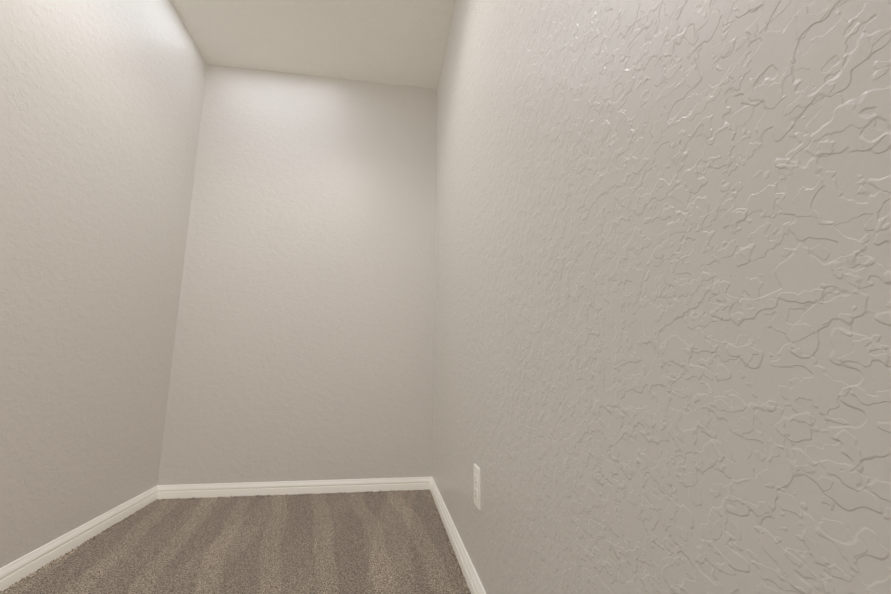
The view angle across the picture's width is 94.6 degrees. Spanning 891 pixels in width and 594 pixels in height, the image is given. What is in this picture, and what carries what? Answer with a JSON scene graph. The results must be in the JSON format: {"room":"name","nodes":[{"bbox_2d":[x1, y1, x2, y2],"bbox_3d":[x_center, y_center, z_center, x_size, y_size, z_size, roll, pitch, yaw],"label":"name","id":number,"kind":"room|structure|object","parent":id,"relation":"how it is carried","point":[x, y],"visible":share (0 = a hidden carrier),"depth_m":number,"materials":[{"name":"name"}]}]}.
{"room":"empty closet","nodes":[
{"label":"empty closet","id":0,"kind":"room"},
{"bbox_2d":[0,0,206,567],"bbox_3d":[-1.248,-0.459,0.650,0.120,2.452,3.515,2,-10,-9],"label":"wall","id":1,"kind":"structure","parent":0,"point":[101,102],"depth_m":1.53,"materials":[{"name":"grey paint"}]},
{"bbox_2d":[0,485,157,590],"bbox_3d":[-1.191,0.707,0.461,0.014,0.067,3.275,2,-10,-9],"label":"baseboard","id":2,"kind":"structure","parent":1,"relation":"attached to","point":[17,570],"depth_m":1.47,"materials":[{"name":"white paint"}]},
{"bbox_2d":[157,64,436,484],"bbox_3d":[-0.759,-0.153,2.416,1.389,2.452,0.120,2,-10,-9],"label":"wall","id":3,"kind":"structure","parent":0,"point":[303,349],"depth_m":2.34,"materials":[{"name":"grey paint"}]},
{"bbox_2d":[157,477,430,499],"bbox_3d":[-0.759,1.000,2.152,1.389,0.067,0.014,2,-10,-9],"label":"baseboard","id":4,"kind":"structure","parent":3,"relation":"attached to","point":[182,491],"depth_m":2.14,"materials":[{"name":"white paint"}]},
{"bbox_2d":[171,0,454,88],"bbox_3d":[-0.491,-1.701,0.978,1.629,0.120,3.515,2,-10,-9],"label":"ceiling","id":5,"kind":"structure","parent":0,"point":[399,42],"depth_m":2.25,"materials":[{"name":"white paint"}]},
{"bbox_2d":[432,0,890,593],"bbox_3d":[0.244,-0.408,0.873,0.120,2.452,3.515,2,-10,-9],"label":"wall","id":6,"kind":"structure","parent":0,"point":[662,334],"depth_m":0.44,"materials":[{"name":"grey paint"}]},
{"bbox_2d":[430,477,485,593],"bbox_3d":[0.168,0.753,0.665,0.014,0.067,3.275,2,-10,-9],"label":"baseboard","id":7,"kind":"structure","parent":6,"relation":"attached to","point":[473,582],"depth_m":1.44,"materials":[{"name":"white paint"}]},
{"bbox_2d":[474,464,480,509],"bbox_3d":[0.093,0.567,1.231,0.007,0.114,0.070,2,-10,-9],"label":"electrical outlet","id":8,"kind":"object","parent":6,"relation":"attached to","point":[477,501],"visible":1,"depth_m":1.22,"materials":[{"name":"white plastic"}]},
{"bbox_3d":[-0.513,0.843,0.544,1.629,0.138,3.515,2,-10,-9],"label":"floor","id":9,"kind":"structure","parent":0,"visible":0},
{"bbox_2d":[6,491,464,593],"bbox_3d":[-0.512,0.769,0.556,1.389,0.012,3.275,2,-10,-9],"label":"floor carpet","id":10,"kind":"object","parent":9,"relation":"on","point":[382,543],"depth_m":1.49,"materials":[{"name":"brown carpet"}]},
{"bbox_2d":[0,499,158,593],"bbox_3d":[-1.177,0.736,0.459,0.014,0.009,3.247,2,-10,-9],"label":"carpet edge","id":11,"kind":"structure","parent":10,"relation":"on","point":[38,571],"depth_m":1.45,"materials":[{"name":"beige carpet"}]},
{"bbox_2d":[157,489,428,500],"bbox_3d":[-0.757,1.026,2.133,1.361,0.009,0.014,2,-10,-9],"label":"back carpet floor edge","id":12,"kind":"structure","parent":10,"relation":"on","point":[274,495],"depth_m":2.13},
{"bbox_2d":[428,490,470,593],"bbox_3d":[0.154,0.781,0.658,0.014,0.009,3.247,2,-10,-9],"label":"carpet edge","id":13,"kind":"structure","parent":10,"relation":"on","point":[460,573],"depth_m":1.51,"materials":[{"name":"beige carpet"}]}
]}

